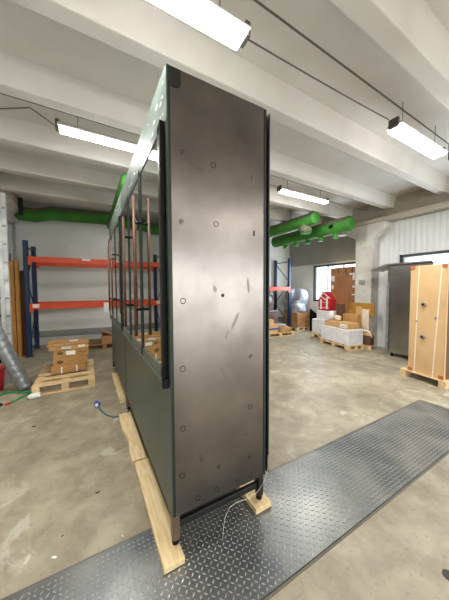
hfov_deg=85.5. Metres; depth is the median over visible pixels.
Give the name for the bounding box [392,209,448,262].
wall
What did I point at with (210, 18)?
ceiling lamp
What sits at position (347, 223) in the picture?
air duct
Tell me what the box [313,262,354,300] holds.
window
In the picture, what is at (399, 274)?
tall cabinet
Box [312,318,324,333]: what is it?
stack
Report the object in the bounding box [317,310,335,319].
stack
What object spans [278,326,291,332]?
carton
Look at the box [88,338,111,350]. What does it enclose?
wooden pallet
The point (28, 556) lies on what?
chip
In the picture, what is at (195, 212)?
display cabinet
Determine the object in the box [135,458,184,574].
bearer
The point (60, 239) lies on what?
wall
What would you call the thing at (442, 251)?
window
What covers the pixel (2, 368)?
bin
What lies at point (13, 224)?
drain pipe
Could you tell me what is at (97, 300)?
beam
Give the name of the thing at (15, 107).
cable
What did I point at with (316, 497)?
plate
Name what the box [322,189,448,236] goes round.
beam
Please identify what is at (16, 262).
plank
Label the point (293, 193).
diffuser
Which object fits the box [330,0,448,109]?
beam
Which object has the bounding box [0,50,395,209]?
ceiling beam
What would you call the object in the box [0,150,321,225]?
ceiling beam
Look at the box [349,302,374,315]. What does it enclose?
board
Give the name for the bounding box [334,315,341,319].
crumpled paper
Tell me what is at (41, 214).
air duct
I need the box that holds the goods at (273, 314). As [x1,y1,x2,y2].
[269,291,277,323]
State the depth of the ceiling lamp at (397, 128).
2.94 m
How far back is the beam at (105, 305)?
5.66 m
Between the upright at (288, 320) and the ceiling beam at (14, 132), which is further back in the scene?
the upright at (288, 320)
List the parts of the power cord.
cord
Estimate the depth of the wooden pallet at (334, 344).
5.97 m
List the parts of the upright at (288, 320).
post, post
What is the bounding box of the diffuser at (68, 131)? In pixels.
[59,127,135,151]
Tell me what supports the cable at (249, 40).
attached to the ceiling lamp at (210, 18)
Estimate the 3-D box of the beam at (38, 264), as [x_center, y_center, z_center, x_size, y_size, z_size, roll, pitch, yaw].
[-3.613,-0.930,6.751,2.605,0.194,0.054,-2,3,-27]
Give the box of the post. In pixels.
[18,197,22,215]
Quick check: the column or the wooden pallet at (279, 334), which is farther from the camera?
the wooden pallet at (279, 334)
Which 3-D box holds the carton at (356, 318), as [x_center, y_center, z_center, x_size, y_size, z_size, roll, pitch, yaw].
[3.259,0.528,6.236,0.122,0.341,0.460,-1,3,-18]
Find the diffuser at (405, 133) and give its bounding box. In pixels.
[388,123,446,158]
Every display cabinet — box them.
[107,193,126,405]
[120,63,269,545]
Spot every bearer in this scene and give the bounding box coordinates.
[112,372,125,402]
[119,412,146,465]
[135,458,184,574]
[236,480,270,514]
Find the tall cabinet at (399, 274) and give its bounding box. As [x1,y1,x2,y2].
[370,260,448,355]
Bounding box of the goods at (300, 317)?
[283,288,309,327]
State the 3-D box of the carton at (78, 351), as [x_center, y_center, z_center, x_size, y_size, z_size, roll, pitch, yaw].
[-2.615,0.858,4.170,0.492,0.121,0.426,-2,3,-29]
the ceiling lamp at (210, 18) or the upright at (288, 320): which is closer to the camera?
the ceiling lamp at (210, 18)
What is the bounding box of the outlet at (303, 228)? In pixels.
[299,224,311,232]
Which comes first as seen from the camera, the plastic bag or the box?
the plastic bag
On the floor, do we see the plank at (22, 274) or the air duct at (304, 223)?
the plank at (22, 274)
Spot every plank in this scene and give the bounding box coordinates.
[9,261,17,354]
[14,260,22,357]
[19,271,24,354]
[21,270,26,355]
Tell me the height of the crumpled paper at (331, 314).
0.228 m
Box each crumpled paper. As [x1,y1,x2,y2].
[328,311,334,318]
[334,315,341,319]
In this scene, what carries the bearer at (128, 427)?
on the floor
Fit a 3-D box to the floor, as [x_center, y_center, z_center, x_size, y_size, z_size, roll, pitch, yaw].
[1.521,1.464,2.878,9.800,0.200,14.600,-2,3,-29]
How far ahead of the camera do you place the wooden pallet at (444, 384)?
3.79 m
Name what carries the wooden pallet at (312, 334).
on the floor
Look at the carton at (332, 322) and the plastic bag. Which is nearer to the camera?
the plastic bag
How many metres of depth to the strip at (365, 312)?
6.16 m
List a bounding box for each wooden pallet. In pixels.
[31,359,94,395]
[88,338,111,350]
[269,331,293,337]
[291,326,309,330]
[311,332,320,337]
[320,338,363,350]
[364,345,374,349]
[400,367,448,389]
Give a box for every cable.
[0,107,53,124]
[0,390,31,395]
[11,392,31,402]
[248,39,389,119]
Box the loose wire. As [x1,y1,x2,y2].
[223,470,267,530]
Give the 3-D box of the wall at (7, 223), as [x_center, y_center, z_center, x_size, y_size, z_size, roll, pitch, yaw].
[-2.331,-0.341,0.449,0.200,3.660,13.700,-2,3,-29]
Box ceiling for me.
[0,0,448,233]
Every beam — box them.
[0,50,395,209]
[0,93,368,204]
[0,115,352,218]
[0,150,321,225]
[0,173,296,232]
[10,0,448,195]
[27,256,107,264]
[29,302,109,312]
[36,262,107,267]
[38,300,108,303]
[269,287,289,291]
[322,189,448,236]
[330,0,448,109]
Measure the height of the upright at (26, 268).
2.580 m
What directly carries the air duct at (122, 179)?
attached to the wall at (60, 239)
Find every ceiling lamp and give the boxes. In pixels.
[55,116,137,151]
[147,0,250,49]
[277,180,329,203]
[386,104,447,158]
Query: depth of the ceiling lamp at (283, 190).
4.96 m
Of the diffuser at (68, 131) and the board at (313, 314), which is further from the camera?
the board at (313, 314)
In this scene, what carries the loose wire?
on the plate
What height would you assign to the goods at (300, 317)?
1.398 m
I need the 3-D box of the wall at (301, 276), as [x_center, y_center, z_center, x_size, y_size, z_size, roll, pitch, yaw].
[3.486,-0.731,8.437,0.200,3.660,3.500,-2,3,-29]
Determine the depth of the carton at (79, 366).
3.97 m
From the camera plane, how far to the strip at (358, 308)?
6.29 m
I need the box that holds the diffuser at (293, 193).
[279,190,327,203]
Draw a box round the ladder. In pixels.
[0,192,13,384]
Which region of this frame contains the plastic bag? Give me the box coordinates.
[27,392,40,398]
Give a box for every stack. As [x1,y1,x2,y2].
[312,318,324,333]
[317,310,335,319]
[321,324,362,345]
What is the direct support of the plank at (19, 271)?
on the floor
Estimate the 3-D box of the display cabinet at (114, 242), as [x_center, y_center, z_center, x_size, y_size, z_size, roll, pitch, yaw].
[-1.413,-0.028,3.899,0.773,2.618,1.854,-2,3,-29]
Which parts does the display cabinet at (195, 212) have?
handle, door, glass pane, door, glass pane, handle, door sill, header panel, panel, long rail, glass pane, door, panel, post, leg, panel, rail, leg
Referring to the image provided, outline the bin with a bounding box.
[0,365,5,390]
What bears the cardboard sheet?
on the floor
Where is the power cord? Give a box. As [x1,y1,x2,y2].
[94,400,131,417]
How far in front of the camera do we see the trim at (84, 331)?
6.91 m
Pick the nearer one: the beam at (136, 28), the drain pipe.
the beam at (136, 28)
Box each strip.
[356,306,362,328]
[362,309,368,329]
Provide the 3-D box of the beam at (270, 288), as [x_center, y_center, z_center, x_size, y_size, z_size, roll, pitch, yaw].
[1.321,-0.345,8.146,2.235,0.194,0.054,-2,3,-27]
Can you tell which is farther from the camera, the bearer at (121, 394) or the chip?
the bearer at (121, 394)
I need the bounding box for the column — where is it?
[347,221,390,345]
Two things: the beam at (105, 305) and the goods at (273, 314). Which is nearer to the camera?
the beam at (105, 305)
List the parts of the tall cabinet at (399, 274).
door edge rail, door, plate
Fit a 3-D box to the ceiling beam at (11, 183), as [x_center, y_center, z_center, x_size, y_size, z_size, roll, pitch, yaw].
[-1.002,-2.332,6.482,8.154,0.265,0.265,-2,3,-30]
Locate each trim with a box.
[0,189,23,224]
[32,317,282,337]
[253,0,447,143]
[338,231,346,236]
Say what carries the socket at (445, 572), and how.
on the floor
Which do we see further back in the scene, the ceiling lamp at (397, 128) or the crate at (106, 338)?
the crate at (106, 338)
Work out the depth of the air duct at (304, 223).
6.30 m
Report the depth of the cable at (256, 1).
2.30 m
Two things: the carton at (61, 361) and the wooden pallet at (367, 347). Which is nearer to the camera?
the carton at (61, 361)
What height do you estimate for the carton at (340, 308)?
0.581 m
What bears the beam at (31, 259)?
attached to the upright
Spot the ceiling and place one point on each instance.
(27, 34)
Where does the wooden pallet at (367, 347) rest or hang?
on the floor
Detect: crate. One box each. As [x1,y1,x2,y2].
[101,329,111,343]
[407,263,448,379]
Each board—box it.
[310,309,316,330]
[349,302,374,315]
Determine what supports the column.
attached to the wall at (406, 259)
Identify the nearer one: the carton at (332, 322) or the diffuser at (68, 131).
the diffuser at (68, 131)
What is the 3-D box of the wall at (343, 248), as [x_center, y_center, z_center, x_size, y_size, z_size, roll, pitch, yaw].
[3.403,-1.905,8.282,0.005,1.300,3.280,-2,3,-29]
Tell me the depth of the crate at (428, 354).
3.80 m
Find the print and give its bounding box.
[318,292,329,308]
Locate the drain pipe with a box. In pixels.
[12,222,16,259]
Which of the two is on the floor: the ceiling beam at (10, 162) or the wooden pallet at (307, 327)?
the wooden pallet at (307, 327)
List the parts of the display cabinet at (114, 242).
handle, glass pane, handle, door, glass pane, header panel, glass pane, panel, door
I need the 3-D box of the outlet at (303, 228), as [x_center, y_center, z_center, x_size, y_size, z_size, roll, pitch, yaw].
[2.088,-1.838,6.276,0.317,0.200,0.320,-2,3,-29]
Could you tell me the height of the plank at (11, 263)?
2.120 m
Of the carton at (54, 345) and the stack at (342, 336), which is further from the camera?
the stack at (342, 336)
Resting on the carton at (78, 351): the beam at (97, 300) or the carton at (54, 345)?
the carton at (54, 345)
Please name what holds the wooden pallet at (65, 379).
on the floor
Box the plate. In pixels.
[1,400,448,599]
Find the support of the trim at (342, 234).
attached to the beam at (422, 201)
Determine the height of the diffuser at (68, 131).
0.033 m
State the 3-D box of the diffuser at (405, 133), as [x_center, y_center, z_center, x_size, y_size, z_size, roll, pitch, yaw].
[2.442,-1.964,3.046,1.170,0.033,0.152,-2,3,-29]
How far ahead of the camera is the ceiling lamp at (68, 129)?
2.99 m
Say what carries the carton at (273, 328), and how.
on the wooden pallet at (279, 334)
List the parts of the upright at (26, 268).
post, post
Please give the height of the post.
0.410 m
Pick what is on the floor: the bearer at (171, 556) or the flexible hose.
the flexible hose
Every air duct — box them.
[15,207,109,224]
[107,173,126,228]
[270,211,319,236]
[271,216,354,248]
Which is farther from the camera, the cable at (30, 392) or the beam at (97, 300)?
the beam at (97, 300)
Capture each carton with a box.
[46,338,88,350]
[51,362,85,374]
[53,347,88,357]
[53,354,87,366]
[269,323,277,333]
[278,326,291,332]
[325,319,340,326]
[336,304,344,320]
[336,321,358,329]
[343,313,360,327]
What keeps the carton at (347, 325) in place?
on the stack at (342, 336)
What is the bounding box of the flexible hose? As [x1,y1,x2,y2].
[0,324,32,390]
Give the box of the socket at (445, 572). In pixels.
[442,569,448,579]
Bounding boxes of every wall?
[0,223,9,325]
[9,220,289,344]
[290,235,355,266]
[291,260,354,328]
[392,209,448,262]
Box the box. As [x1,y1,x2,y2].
[363,330,373,345]
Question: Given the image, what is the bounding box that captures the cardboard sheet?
[331,266,354,312]
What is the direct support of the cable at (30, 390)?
on the floor
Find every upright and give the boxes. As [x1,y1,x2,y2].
[22,240,40,357]
[274,258,290,326]
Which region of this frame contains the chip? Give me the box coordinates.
[23,554,29,565]
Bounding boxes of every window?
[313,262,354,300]
[400,250,448,262]
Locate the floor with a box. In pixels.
[0,329,448,599]
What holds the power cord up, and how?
on the floor
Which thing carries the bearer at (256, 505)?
on the plate
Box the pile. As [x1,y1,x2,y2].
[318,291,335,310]

